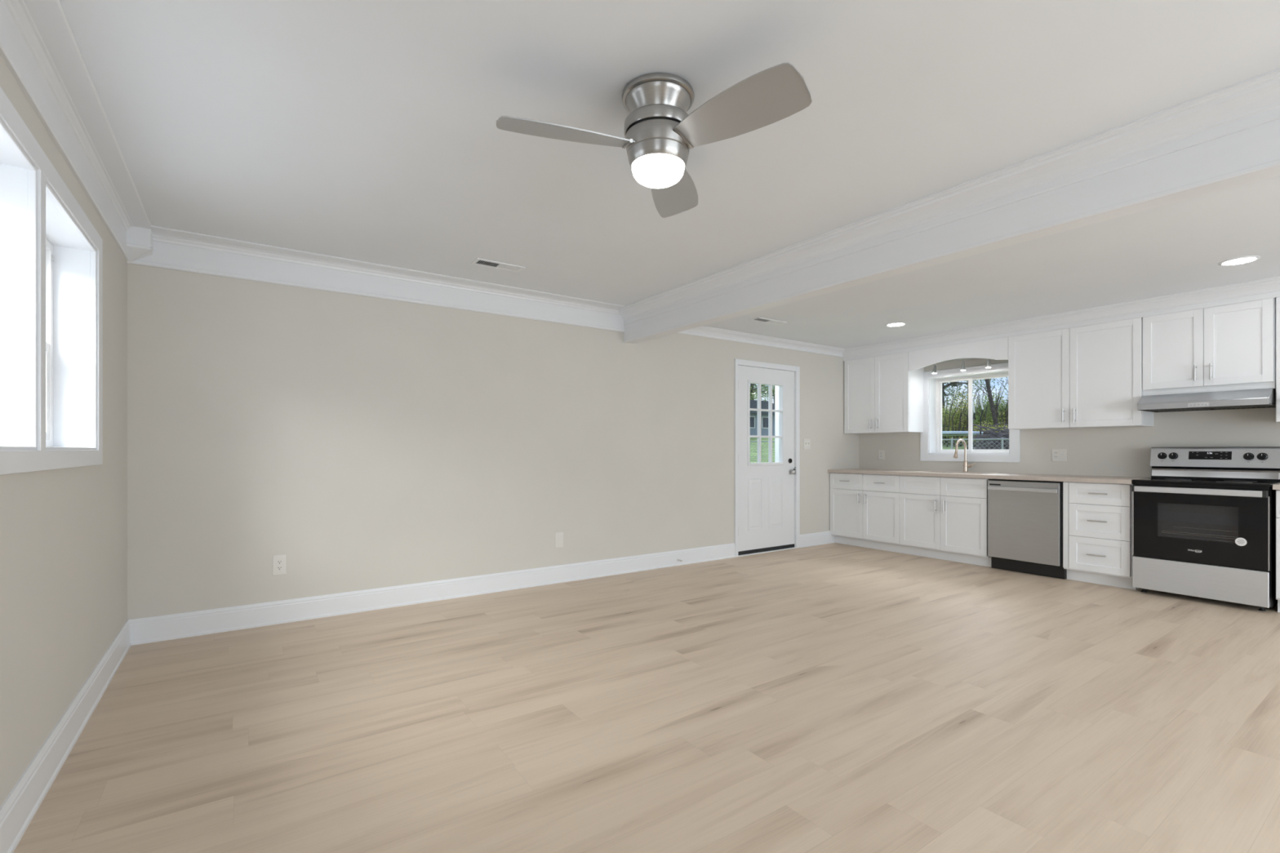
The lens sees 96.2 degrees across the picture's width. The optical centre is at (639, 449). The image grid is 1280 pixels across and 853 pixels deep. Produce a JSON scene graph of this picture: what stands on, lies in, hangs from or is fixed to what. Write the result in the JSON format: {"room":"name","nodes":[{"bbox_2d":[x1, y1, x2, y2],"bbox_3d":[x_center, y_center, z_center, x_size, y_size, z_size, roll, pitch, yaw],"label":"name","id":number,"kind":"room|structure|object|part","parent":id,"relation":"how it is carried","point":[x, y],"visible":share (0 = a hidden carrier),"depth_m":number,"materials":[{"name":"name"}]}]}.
{"room":"open-plan living room","nodes":[
{"label":"open-plan living room","id":0,"kind":"room"},
{"bbox_2d":[0,54,127,806],"bbox_3d":[-1.083,-0.121,0.365,0.240,2.560,7.712,0,0,-35],"label":"wall","id":1,"kind":"structure","parent":0,"point":[64,531],"depth_m":2.14,"materials":[{"name":"beige paint"}]},
{"bbox_2d":[0,86,102,475],"bbox_3d":[-2.090,-0.463,1.837,0.258,1.064,1.964,0,0,-35],"label":"window","id":2,"kind":"structure","parent":1,"relation":"in","point":[51,252],"depth_m":1.91,"materials":[{"name":"white plastic"}]},
{"bbox_3d":[-2.386,-0.253,2.198,0.028,0.430,0.786,0,0,-35],"label":"sash","id":3,"kind":"part","parent":2,"relation":"part of","materials":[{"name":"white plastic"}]},
{"bbox_3d":[-2.405,-0.459,2.185,0.085,0.901,0.846,0,0,-35],"label":"frame","id":4,"kind":"part","parent":2,"relation":"part of","materials":[{"name":"white plastic"}]},
{"bbox_2d":[0,620,131,852],"bbox_3d":[-0.976,1.084,0.439,0.020,0.150,7.232,0,0,-35],"label":"baseboard","id":5,"kind":"structure","parent":1,"relation":"attached to","point":[20,807],"depth_m":2.04,"materials":[{"name":"wood"}]},
{"bbox_2d":[0,0,151,260],"bbox_3d":[-0.933,-1.211,0.469,0.125,0.190,7.232,0,0,-35],"label":"crown molding","id":6,"kind":"structure","parent":1,"relation":"attached to","point":[38,46],"depth_m":2.06,"materials":[{"name":"wood"}]},
{"bbox_2d":[127,263,858,619],"bbox_3d":[-0.163,-0.071,5.543,7.643,2.660,0.240,0,0,-35],"label":"wall","id":7,"kind":"structure","parent":0,"point":[366,442],"depth_m":4.27,"materials":[{"name":"beige paint"}]},
{"bbox_2d":[126,226,154,262],"bbox_3d":[-2.954,-1.210,3.392,0.124,0.193,0.124,0,0,-35],"label":"block","id":8,"kind":"object","parent":7,"relation":"attached to","point":[139,240],"visible":0.73,"depth_m":3.36,"materials":[{"name":"paint"}]},
{"bbox_2d":[272,554,286,575],"bbox_3d":[-2.408,0.769,3.840,0.080,0.134,0.008,0,0,-35],"label":"power outlet","id":9,"kind":"object","parent":7,"relation":"attached to","point":[279,562],"visible":1,"depth_m":3.84,"materials":[{"name":"white plastic"}]},
{"bbox_2d":[276,565,282,569],"bbox_3d":[-2.407,0.789,3.838,0.034,0.026,0.004,0,0,-35],"label":"receptacle","id":10,"kind":"object","parent":9,"relation":"attached to","point":[278,567],"depth_m":3.84,"materials":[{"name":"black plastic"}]},
{"bbox_2d":[276,560,282,564],"bbox_3d":[-2.407,0.749,3.838,0.034,0.026,0.004,0,0,-35],"label":"receptacle","id":11,"kind":"object","parent":9,"relation":"attached to","point":[278,562],"depth_m":3.84,"materials":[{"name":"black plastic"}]},
{"bbox_2d":[126,223,625,332],"bbox_3d":[-1.551,-1.206,4.337,3.508,0.200,0.165,0,0,-35],"label":"crown molding","id":12,"kind":"structure","parent":7,"relation":"attached to","point":[174,249],"depth_m":4.09,"materials":[{"name":"wood"}]},
{"bbox_2d":[127,542,735,645],"bbox_3d":[-1.005,1.084,4.803,4.935,0.150,0.020,0,0,-35],"label":"baseboard","id":13,"kind":"structure","parent":7,"relation":"attached to","point":[180,625],"depth_m":4.22,"materials":[{"name":"wood"}]},
{"bbox_2d":[555,532,563,547],"bbox_3d":[-0.705,0.788,5.017,0.080,0.134,0.009,0,0,-35],"label":"blank wall plate","id":14,"kind":"object","parent":7,"relation":"attached to","point":[558,535],"visible":1,"depth_m":5.01,"materials":[{"name":"white plastic"}]},
{"bbox_2d":[676,325,845,356],"bbox_3d":[1.271,-1.219,6.337,3.240,0.085,0.085,0,0,-35],"label":"crown molding","id":15,"kind":"structure","parent":7,"relation":"attached to","point":[706,331],"depth_m":6.41,"materials":[{"name":"wood"}]},
{"bbox_2d":[734,359,799,556],"bbox_3d":[1.397,0.088,6.589,1.045,2.142,0.294,0,0,-35],"label":"door","id":16,"kind":"structure","parent":7,"relation":"in","point":[767,495],"depth_m":6.52,"materials":[{"name":"white paint"}]},
{"bbox_3d":[1.288,0.601,6.406,0.225,0.585,0.008,0,0,-35],"label":"raised panel","id":17,"kind":"part","parent":16,"relation":"part of","materials":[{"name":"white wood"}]},
{"bbox_3d":[1.417,-0.299,6.526,0.593,0.948,0.064,0,0,-35],"label":"lite frame","id":18,"kind":"part","parent":16,"relation":"part of","materials":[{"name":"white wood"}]},
{"bbox_3d":[1.559,0.601,6.594,0.235,0.585,0.008,0,0,-35],"label":"raised panel","id":19,"kind":"part","parent":16,"relation":"part of","materials":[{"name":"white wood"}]},
{"bbox_3d":[1.783,0.259,6.715,0.064,0.064,0.062,0,0,-35],"label":"knob","id":20,"kind":"part","parent":16,"relation":"part of","materials":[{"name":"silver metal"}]},
{"bbox_2d":[803,439,810,448],"bbox_3d":[2.003,-0.069,6.884,0.125,0.125,0.019,0,0,-35],"label":"light switch","id":21,"kind":"object","parent":7,"relation":"attached to","point":[806,442],"visible":1,"depth_m":6.88,"materials":[{"name":"white plastic"}]},
{"bbox_2d":[800,531,835,547],"bbox_3d":[2.156,1.084,6.989,0.654,0.150,0.020,0,0,-35],"label":"baseboard","id":22,"kind":"structure","parent":7,"relation":"attached to","point":[825,537],"depth_m":6.97,"materials":[{"name":"wood"}]},
{"bbox_2d":[13,542,1279,852],"bbox_3d":[1.962,1.219,2.470,7.643,0.120,7.712,0,0,-35],"label":"floor","id":23,"kind":"structure","parent":0,"point":[833,697],"depth_m":2.44,"materials":[{"name":"brown wood"}]},
{"bbox_2d":[829,472,903,553],"bbox_3d":[2.849,0.720,6.915,0.645,0.878,0.925,0,0,-35],"label":"base cabinet","id":24,"kind":"object","parent":23,"relation":"on","point":[864,508],"visible":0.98,"depth_m":6.72,"materials":[{"name":"white paint"}]},
{"bbox_3d":[2.492,0.382,6.946,0.020,0.188,0.458,0,0,-35],"label":"drawer","id":25,"kind":"part","parent":24,"relation":"part of","materials":[{"name":"white paint"}]},
{"bbox_3d":[2.492,0.762,6.946,0.020,0.565,0.458,0,0,-35],"label":"door","id":26,"kind":"part","parent":24,"relation":"part of","materials":[{"name":"white paint"}]},
{"bbox_3d":[2.754,0.382,6.567,0.020,0.188,0.457,0,0,-35],"label":"drawer","id":27,"kind":"part","parent":24,"relation":"part of","materials":[{"name":"white paint"}]},
{"bbox_3d":[2.754,0.762,6.567,0.020,0.565,0.457,0,0,-35],"label":"door","id":28,"kind":"part","parent":24,"relation":"part of","materials":[{"name":"white paint"}]},
{"bbox_2d":[827,468,1152,484],"bbox_3d":[3.428,0.263,6.081,0.641,0.036,2.956,0,0,-35],"label":"countertop","id":29,"kind":"structure","parent":24,"relation":"on","point":[1077,478],"depth_m":5.50,"materials":[{"name":"beige laminate"}]},
{"bbox_2d":[915,471,1001,474],"bbox_3d":[3.372,0.255,6.161,0.429,0.029,0.744,0,0,-35],"label":"sink","id":30,"kind":"object","parent":29,"relation":"in","point":[943,472],"visible":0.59,"depth_m":6.22,"materials":[{"name":"silver metal"}]},
{"bbox_2d":[953,439,975,471],"bbox_3d":[3.502,0.062,6.207,0.264,0.364,0.128,0,0,-35],"label":"kitchen faucet","id":31,"kind":"object","parent":29,"relation":"on","point":[966,465],"visible":1,"depth_m":6.27,"materials":[{"name":"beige metal"}]},
{"bbox_3d":[3.601,0.169,6.248,0.033,0.048,0.082,0,0,-35],"label":"lever handle","id":32,"kind":"part","parent":31,"relation":"part of","materials":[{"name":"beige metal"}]},
{"bbox_2d":[899,475,991,567],"bbox_3d":[3.372,0.720,6.160,0.644,0.878,0.913,0,0,-35],"label":"base cabinet","id":33,"kind":"object","parent":23,"relation":"on","point":[941,517],"visible":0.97,"depth_m":5.97,"materials":[{"name":"white paint"}]},
{"bbox_3d":[3.014,0.382,6.191,0.020,0.188,0.452,0,0,-35],"label":"drawer","id":34,"kind":"part","parent":33,"relation":"part of","materials":[{"name":"white paint"}]},
{"bbox_3d":[3.014,0.762,6.191,0.020,0.565,0.452,0,0,-35],"label":"door","id":35,"kind":"part","parent":33,"relation":"part of","materials":[{"name":"white paint"}]},
{"bbox_3d":[3.095,0.584,6.025,0.036,0.135,0.012,0,0,-35],"label":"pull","id":36,"kind":"part","parent":33,"relation":"part of","materials":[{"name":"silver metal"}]},
{"bbox_3d":[3.273,0.382,5.816,0.020,0.188,0.453,0,0,-35],"label":"drawer","id":37,"kind":"part","parent":33,"relation":"part of","materials":[{"name":"white paint"}]},
{"bbox_3d":[3.273,0.762,5.816,0.020,0.565,0.453,0,0,-35],"label":"door","id":38,"kind":"part","parent":33,"relation":"part of","materials":[{"name":"white paint"}]},
{"bbox_2d":[987,479,1066,578],"bbox_3d":[3.795,0.721,5.510,0.630,0.869,0.619,0,0,-35],"label":"dishwasher","id":39,"kind":"object","parent":23,"relation":"on","point":[1025,517],"visible":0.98,"depth_m":5.33,"materials":[{"name":"silver metal"}]},
{"bbox_3d":[3.547,0.369,5.345,0.034,0.034,0.574,0,0,-35],"label":"bar handle","id":40,"kind":"part","parent":39,"relation":"part of","materials":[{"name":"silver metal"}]},
{"bbox_3d":[3.633,1.096,5.392,0.030,0.119,0.610,0,0,-35],"label":"toe panel","id":41,"kind":"part","parent":39,"relation":"part of","materials":[{"name":"black plastic"}]},
{"bbox_2d":[1062,481,1139,590],"bbox_3d":[4.128,0.720,5.067,0.645,0.878,0.484,0,0,-35],"label":"base cabinet","id":42,"kind":"object","parent":23,"relation":"on","point":[1097,517],"visible":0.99,"depth_m":4.90,"materials":[{"name":"white paint"}]},
{"bbox_3d":[3.883,0.897,4.885,0.036,0.011,0.135,0,0,-35],"label":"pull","id":43,"kind":"part","parent":42,"relation":"part of","materials":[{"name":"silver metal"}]},
{"bbox_3d":[3.886,0.606,4.881,0.036,0.011,0.135,0,0,-35],"label":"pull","id":44,"kind":"part","parent":42,"relation":"part of","materials":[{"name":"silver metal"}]},
{"bbox_3d":[3.888,0.372,4.877,0.036,0.011,0.130,0,0,-35],"label":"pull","id":45,"kind":"part","parent":42,"relation":"part of","materials":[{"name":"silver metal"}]},
{"bbox_3d":[3.909,0.900,4.896,0.020,0.289,0.425,0,0,-35],"label":"drawer","id":46,"kind":"part","parent":42,"relation":"part of","materials":[{"name":"white paint"}]},
{"bbox_3d":[3.909,0.611,4.896,0.020,0.282,0.425,0,0,-35],"label":"drawer","id":47,"kind":"part","parent":42,"relation":"part of","materials":[{"name":"white paint"}]},
{"bbox_3d":[3.909,0.378,4.896,0.020,0.179,0.425,0,0,-35],"label":"drawer","id":48,"kind":"part","parent":42,"relation":"part of","materials":[{"name":"white paint"}]},
{"bbox_2d":[1131,446,1279,611],"bbox_3d":[4.456,0.568,4.526,0.675,1.182,0.772,0,0,-35],"label":"stove","id":49,"kind":"object","parent":23,"relation":"on","point":[1214,537],"visible":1,"depth_m":4.39,"materials":[{"name":"black metal"}]},
{"bbox_3d":[4.009,0.591,4.671,0.011,0.524,0.007,0,0,-35],"label":"door edge trim","id":50,"kind":"part","parent":49,"relation":"part of","materials":[{"name":"silver metal"}]},
{"bbox_3d":[4.438,0.053,4.888,0.032,0.062,0.062,0,0,-35],"label":"burner knob","id":51,"kind":"part","parent":49,"relation":"part of","materials":[{"name":"plastic"}]},
{"bbox_3d":[4.479,0.053,4.829,0.032,0.062,0.062,0,0,-35],"label":"burner knob","id":52,"kind":"part","parent":49,"relation":"part of","materials":[{"name":"plastic"}]},
{"bbox_3d":[4.185,0.313,4.339,0.016,0.045,0.706,0,0,-35],"label":"door handle","id":53,"kind":"part","parent":49,"relation":"part of","materials":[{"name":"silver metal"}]},
{"bbox_3d":[4.238,0.990,4.373,0.054,0.252,0.756,0,0,-35],"label":"storage drawer","id":54,"kind":"part","parent":49,"relation":"part of","materials":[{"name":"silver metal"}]},
{"bbox_3d":[4.238,0.569,4.372,0.045,0.568,0.752,0,0,-35],"label":"oven door","id":55,"kind":"part","parent":49,"relation":"part of","materials":[{"name":"glass"}]},
{"bbox_3d":[4.242,0.858,4.375,0.046,0.010,0.740,0,0,-35],"label":"drawer gap trim","id":56,"kind":"part","parent":49,"relation":"part of","materials":[{"name":"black metal"}]},
{"bbox_3d":[4.252,0.272,4.382,0.060,0.022,0.754,0,0,-35],"label":"rail","id":57,"kind":"part","parent":49,"relation":"part of","materials":[{"name":"metal"}]},
{"bbox_2d":[1132,478,1279,487],"bbox_3d":[4.423,0.252,4.500,0.486,0.020,0.767,0,0,-35],"label":"glass cooktop","id":58,"kind":"object","parent":49,"relation":"in","point":[1180,482],"depth_m":4.43,"materials":[{"name":"glass"}]},
{"bbox_3d":[4.669,0.062,4.677,0.149,0.158,0.760,0,0,-35],"label":"control panel","id":59,"kind":"part","parent":49,"relation":"part of","materials":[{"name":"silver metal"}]},
{"bbox_3d":[4.729,0.053,4.467,0.032,0.062,0.062,0,0,-35],"label":"burner knob","id":60,"kind":"part","parent":49,"relation":"part of","materials":[{"name":"plastic"}]},
{"bbox_3d":[4.771,0.053,4.407,0.032,0.062,0.062,0,0,-35],"label":"burner knob","id":61,"kind":"part","parent":49,"relation":"part of","materials":[{"name":"plastic"}]},
{"bbox_3d":[4.437,0.591,4.053,0.011,0.524,0.007,0,0,-35],"label":"door edge trim","id":62,"kind":"part","parent":49,"relation":"part of","materials":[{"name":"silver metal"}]},
{"bbox_2d":[1275,489,1279,612],"bbox_3d":[4.925,0.720,3.913,0.645,0.878,0.735,0,0,-35],"label":"base cabinet","id":63,"kind":"object","parent":23,"relation":"on","point":[1277,491],"visible":1,"depth_m":4.04,"materials":[{"name":"white paint"}]},
{"bbox_2d":[1272,483,1279,489],"bbox_3d":[4.927,0.263,3.914,0.641,0.036,0.754,0,0,-35],"label":"countertop","id":64,"kind":"structure","parent":63,"relation":"on","point":[1276,486],"depth_m":4.03,"materials":[{"name":"beige laminate"}]},
{"bbox_3d":[4.698,0.382,3.755,0.020,0.188,0.730,0,0,-35],"label":"drawer","id":65,"kind":"part","parent":63,"relation":"part of","materials":[{"name":"white paint"}]},
{"bbox_3d":[4.594,0.762,3.906,0.020,0.565,0.362,0,0,-35],"label":"door","id":66,"kind":"part","parent":63,"relation":"part of","materials":[{"name":"white paint"}]},
{"bbox_2d":[59,0,1279,348],"bbox_3d":[1.962,-1.361,2.470,7.643,0.200,7.712,0,0,-35],"label":"ceiling","id":67,"kind":"structure","parent":0,"point":[366,131],"depth_m":2.32,"materials":[{"name":"white paint"}]},
{"bbox_2d":[471,257,524,272],"bbox_3d":[-1.001,-1.305,4.063,0.349,0.010,0.131,0,0,-35],"label":"ceiling vent","id":68,"kind":"object","parent":67,"relation":"in","point":[477,261],"visible":1,"depth_m":4.06,"materials":[{"name":"metal"}]},
{"bbox_2d":[496,62,812,217],"bbox_3d":[0.064,-1.145,2.034,1.030,0.322,1.014,0,0,-35],"label":"ceiling fan","id":69,"kind":"object","parent":67,"relation":"hanging from","point":[660,134],"visible":1,"depth_m":2.00,"materials":[{"name":"silver metal"}]},
{"bbox_3d":[-0.257,-1.107,2.013,0.479,0.057,0.185,0,0,-18],"label":"blade","id":70,"kind":"part","parent":69,"relation":"part of","materials":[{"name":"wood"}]},
{"bbox_3d":[0.067,-1.014,2.115,0.198,0.060,0.198,0,0,-35],"label":"light globe","id":71,"kind":"part","parent":69,"relation":"part of"},
{"bbox_3d":[0.140,-1.107,2.447,0.185,0.057,0.479,0,0,12],"label":"blade","id":72,"kind":"part","parent":69,"relation":"part of","materials":[{"name":"wood"}]},
{"bbox_3d":[0.317,-1.107,1.886,0.479,0.057,0.185,0,0,42],"label":"blade","id":73,"kind":"part","parent":69,"relation":"part of","materials":[{"name":"wood"}]},
{"bbox_2d":[749,316,786,324],"bbox_3d":[1.255,-1.260,5.617,0.399,0.010,0.121,0,0,-35],"label":"ceiling vent","id":74,"kind":"object","parent":67,"relation":"in","point":[757,319],"visible":1,"depth_m":5.61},
{"bbox_2d":[884,322,906,326],"bbox_3d":[2.572,-1.258,5.776,0.196,0.008,0.196,0,0,-35],"label":"recessed light","id":75,"kind":"object","parent":67,"relation":"in","point":[893,324],"visible":1,"depth_m":5.76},
{"bbox_2d":[623,119,1279,343],"bbox_3d":[2.003,-1.162,2.499,0.129,0.308,7.235,0,0,-36],"label":"beam","id":76,"kind":"structure","parent":67,"relation":"attached to","point":[1247,156],"depth_m":2.70,"materials":[{"name":"paint"}]},
{"bbox_2d":[618,67,1279,324],"bbox_3d":[1.913,-1.239,2.435,0.100,0.135,7.233,0,0,-36],"label":"crown molding","id":77,"kind":"structure","parent":76,"relation":"attached to","point":[1255,101],"depth_m":2.66,"materials":[{"name":"wood"}]},
{"bbox_2d":[986,359,991,368],"bbox_3d":[3.669,-0.898,6.017,0.089,0.088,0.039,0,0,-37],"label":"track light","id":78,"kind":"object","parent":67,"relation":"hanging from","point":[988,363],"depth_m":6.01,"materials":[{"name":"silver metal"}]},
{"bbox_2d":[1217,255,1260,266],"bbox_3d":[3.993,-1.258,3.829,0.196,0.008,0.196,0,0,-35],"label":"recessed light","id":79,"kind":"object","parent":67,"relation":"in","point":[1238,260],"visible":1,"depth_m":3.82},
{"bbox_2d":[942,377,1008,419],"bbox_3d":[16.024,-7.090,31.039,8.305,13.289,7.787,0,0,2],"label":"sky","id":80,"kind":"structure","parent":0,"point":[952,384],"depth_m":30.28,"materials":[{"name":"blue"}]},
{"bbox_2d":[858,358,1279,481],"bbox_3d":[5.006,-0.121,4.575,0.240,2.560,7.712,0,0,-35],"label":"wall","id":81,"kind":"structure","parent":0,"point":[1119,451],"depth_m":5.37,"materials":[{"name":"beige paint"}]},
{"bbox_2d":[878,449,884,459],"bbox_3d":[3.031,0.064,7.214,0.008,0.122,0.082,0,0,-35],"label":"power outlet","id":82,"kind":"object","parent":81,"relation":"attached to","point":[881,452],"visible":1,"depth_m":7.21,"materials":[{"name":"white plastic"}]},
{"bbox_2d":[844,351,924,434],"bbox_3d":[2.948,-0.675,7.019,0.364,0.938,0.866,0,0,-35],"label":"upper cabinet","id":83,"kind":"object","parent":81,"relation":"attached to","point":[882,395],"visible":0.98,"depth_m":6.84,"materials":[{"name":"white paint"}]},
{"bbox_3d":[2.717,-0.665,7.113,0.020,0.915,0.423,0,0,-35],"label":"door","id":84,"kind":"part","parent":83,"relation":"part of","materials":[{"name":"white paint"}]},
{"bbox_3d":[2.960,-0.665,6.761,0.020,0.915,0.426,0,0,-35],"label":"door","id":85,"kind":"part","parent":83,"relation":"part of","materials":[{"name":"white paint"}]},
{"bbox_2d":[908,337,1008,371],"bbox_3d":[3.379,-1.012,6.157,0.019,0.225,1.038,0,0,-35],"label":"arched valance","id":86,"kind":"object","parent":83,"relation":"attached to","point":[995,348],"visible":1,"depth_m":6.10,"materials":[{"name":"white paint"}]},
{"bbox_2d":[932,363,936,373],"bbox_3d":[3.334,-0.909,6.466,0.089,0.111,0.036,0,0,-37],"label":"track light","id":87,"kind":"object","parent":81,"relation":"hanging from","point":[934,371],"depth_m":6.47,"materials":[{"name":"silver metal"}]},
{"bbox_2d":[940,358,969,370],"bbox_3d":[3.467,-0.922,6.288,0.089,0.131,0.300,0,0,-37],"label":"track light","id":88,"kind":"object","parent":81,"relation":"hanging from","point":[963,367],"depth_m":6.22,"materials":[{"name":"silver metal"}]},
{"bbox_3d":[3.497,-1.121,6.248,0.080,0.280,0.860,0,0,-35],"label":"rail","id":89,"kind":"part","parent":88,"relation":"part of","materials":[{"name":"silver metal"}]},
{"bbox_2d":[920,362,1020,462],"bbox_3d":[3.712,-0.391,6.423,0.248,1.044,1.055,0,0,-35],"label":"window","id":90,"kind":"structure","parent":81,"relation":"in","point":[931,440],"depth_m":6.52,"materials":[{"name":"white plastic"}]},
{"bbox_3d":[3.630,-0.395,6.617,0.024,0.832,0.377,0,0,-35],"label":"sash","id":91,"kind":"part","parent":90,"relation":"part of","materials":[{"name":"white plastic"}]},
{"bbox_3d":[3.756,-0.395,6.453,0.070,0.868,0.847,0,0,-35],"label":"frame","id":92,"kind":"part","parent":90,"relation":"part of","materials":[{"name":"white plastic"}]},
{"bbox_3d":[3.860,-0.395,6.326,0.024,0.832,0.464,0,0,-35],"label":"sash","id":93,"kind":"part","parent":90,"relation":"part of","materials":[{"name":"white plastic"}]},
{"bbox_2d":[1052,448,1066,461],"bbox_3d":[4.113,0.052,5.640,0.019,0.125,0.125,0,0,-35],"label":"outlet","id":94,"kind":"object","parent":81,"relation":"attached to","point":[1058,455],"visible":1,"depth_m":5.64,"materials":[{"name":"white plastic"}]},
{"bbox_2d":[842,275,1279,361],"bbox_3d":[4.008,-1.192,5.162,0.075,0.138,5.132,0,0,-35],"label":"crown molding","id":95,"kind":"structure","parent":81,"relation":"attached to","point":[1266,288],"depth_m":5.15,"materials":[{"name":"wood"}]},
{"bbox_2d":[1008,317,1153,429],"bbox_3d":[4.081,-0.675,5.381,0.364,0.938,1.034,0,0,-35],"label":"upper cabinet","id":96,"kind":"object","parent":81,"relation":"attached to","point":[1090,375],"visible":1,"depth_m":5.25,"materials":[{"name":"white paint"}]},
{"bbox_3d":[3.821,-0.665,5.516,0.020,0.915,0.513,0,0,-35],"label":"door","id":97,"kind":"part","parent":96,"relation":"part of","materials":[{"name":"white paint"}]},
{"bbox_3d":[3.970,-0.314,5.252,0.036,0.128,0.012,0,0,-35],"label":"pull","id":98,"kind":"part","parent":96,"relation":"part of","materials":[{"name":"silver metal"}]},
{"bbox_3d":[4.115,-0.665,5.091,0.020,0.915,0.515,0,0,-35],"label":"door","id":99,"kind":"part","parent":96,"relation":"part of","materials":[{"name":"white paint"}]},
{"bbox_2d":[1137,388,1275,412],"bbox_3d":[4.536,-0.392,4.598,0.506,0.126,0.744,0,0,-35],"label":"range hood","id":100,"kind":"object","parent":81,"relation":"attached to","point":[1261,397],"visible":0.99,"depth_m":4.47,"materials":[{"name":"silver metal"}]},
{"bbox_3d":[4.333,-0.350,4.458,0.002,0.030,0.120,0,0,-35],"label":"button panel","id":101,"kind":"part","parent":100,"relation":"part of","materials":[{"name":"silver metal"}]},
{"bbox_2d":[1142,297,1275,395],"bbox_3d":[4.592,-0.800,4.641,0.364,0.689,0.760,0,0,-35],"label":"upper cabinet","id":102,"kind":"object","parent":81,"relation":"attached to","point":[1232,347],"visible":0.98,"depth_m":4.52,"materials":[{"name":"white paint"}]},
{"bbox_3d":[4.372,-0.815,4.720,0.020,0.616,0.374,0,0,-35],"label":"door","id":103,"kind":"part","parent":102,"relation":"part of","materials":[{"name":"white paint"}]},
{"bbox_3d":[4.431,-0.613,4.586,0.036,0.128,0.012,0,0,-35],"label":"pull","id":104,"kind":"part","parent":102,"relation":"part of","materials":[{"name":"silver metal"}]},
{"bbox_3d":[4.482,-0.613,4.512,0.036,0.128,0.012,0,0,-35],"label":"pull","id":105,"kind":"part","parent":102,"relation":"part of","materials":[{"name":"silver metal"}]},
{"bbox_3d":[4.586,-0.815,4.409,0.020,0.616,0.374,0,0,-35],"label":"door","id":106,"kind":"part","parent":102,"relation":"part of","materials":[{"name":"white paint"}]},
{"bbox_2d":[1275,297,1279,422],"bbox_3d":[5.010,-0.675,4.037,0.364,0.938,0.702,0,0,-35],"label":"upper cabinet","id":107,"kind":"object","parent":81,"relation":"attached to","point":[1277,299],"visible":1,"depth_m":4.23,"materials":[{"name":"white paint"}]},
{"label":"outside","id":108,"kind":"structure","parent":0,"visible":0},
{"bbox_2d":[750,437,967,462],"bbox_3d":[14.254,-0.260,76.719,108.448,3.035,108.370,0,0,-35],"label":"lawn","id":109,"kind":"structure","parent":108,"point":[764,459],"depth_m":26.85,"materials":[{"name":"plant"}]},
{"bbox_2d":[750,400,774,435],"bbox_3d":[3.272,-1.786,39.087,10.500,2.850,8.000,0,0,-35],"label":"house","id":110,"kind":"structure","parent":109,"relation":"on","point":[753,403],"depth_m":37.83,"materials":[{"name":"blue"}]},
{"bbox_3d":[7.198,-1.811,37.542,0.720,0.700,0.016,0,0,-35],"label":"pane","id":111,"kind":"part","parent":110,"relation":"part of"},
{"bbox_3d":[8.431,-1.811,38.395,0.720,0.700,0.016,0,0,-35],"label":"pane","id":112,"kind":"part","parent":110,"relation":"part of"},
{"bbox_2d":[750,383,774,400],"bbox_3d":[10.015,-7.372,50.145,9.056,12.717,8.049,0,0,-35],"label":"leafy tree","id":113,"kind":"object","parent":109,"relation":"on","point":[753,391],"visible":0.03,"depth_m":48.29,"materials":[{"name":"green plant"}]},
{"bbox_2d":[753,384,774,404],"bbox_3d":[14.190,-8.572,59.884,7.407,14.636,10.035,0,0,-26],"label":"leafy tree","id":114,"kind":"object","parent":109,"relation":"on","point":[766,393],"visible":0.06,"depth_m":61.87,"materials":[{"name":"green plant"}]},
{"bbox_2d":[750,437,1008,462],"bbox_3d":[5.104,0.443,12.850,6.237,1.377,0.037,0,0,32],"label":"fence","id":115,"kind":"object","parent":109,"relation":"on","point":[1002,438],"visible":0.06,"depth_m":11.86,"materials":[{"name":"metal"}]},
{"bbox_3d":[5.104,-0.209,12.850,6.233,0.044,0.028,0,0,32],"label":"rail","id":116,"kind":"part","parent":115,"relation":"part of","materials":[{"name":"metal"}]},
{"bbox_2d":[942,395,983,442],"bbox_3d":[11.151,-0.758,22.000,3.460,2.378,3.689,0,0,-35],"label":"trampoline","id":117,"kind":"object","parent":109,"relation":"on","point":[944,433],"visible":0.27,"depth_m":20.58,"materials":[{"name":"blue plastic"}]},
{"bbox_2d":[943,379,983,406],"bbox_3d":[22.538,-5.478,39.912,3.425,9.170,4.506,0,0,-35],"label":"bare tree","id":118,"kind":"object","parent":109,"relation":"on","point":[978,380],"visible":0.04,"depth_m":39.97,"materials":[{"name":"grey plant"}]},
{"bbox_2d":[942,378,1008,448],"bbox_3d":[15.840,-1.606,26.715,7.110,3.354,6.340,0,0,-27],"label":"thicket","id":119,"kind":"object","parent":109,"relation":"on","point":[948,422],"visible":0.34,"depth_m":26.23,"materials":[{"name":"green plant"}]},
{"bbox_2d":[964,378,991,403],"bbox_3d":[22.138,-5.685,36.934,4.399,9.724,4.508,0,0,-35],"label":"bare tree","id":120,"kind":"object","parent":109,"relation":"on","point":[988,379],"visible":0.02,"depth_m":37.05,"materials":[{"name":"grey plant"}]},
{"bbox_2d":[964,422,1008,448],"bbox_3d":[12.313,-0.210,18.980,2.563,1.662,5.226,0,0,34],"label":"brush pile","id":121,"kind":"object","parent":109,"relation":"on","point":[992,433],"visible":0.23,"depth_m":17.94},
{"bbox_2d":[985,378,999,432],"bbox_3d":[14.537,-4.865,24.920,2.316,9.844,1.905,0,0,-35],"label":"bare tree","id":122,"kind":"object","parent":109,"relation":"on","point":[987,380],"visible":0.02,"depth_m":24.60,"materials":[{"name":"brown plant"}]},
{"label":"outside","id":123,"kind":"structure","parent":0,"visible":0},
{"bbox_3d":[3.745,1.394,6.541,6.800,0.130,12.500,0,0,-35],"label":"terrace","id":124,"kind":"object","parent":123,"visible":0},
{"bbox_2d":[774,386,778,462],"bbox_3d":[1.925,-0.209,7.775,0.180,3.065,0.180,0,0,-35],"label":"porch post","id":125,"kind":"object","parent":124,"relation":"on","point":[776,388],"visible":0.02,"depth_m":7.76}
]}

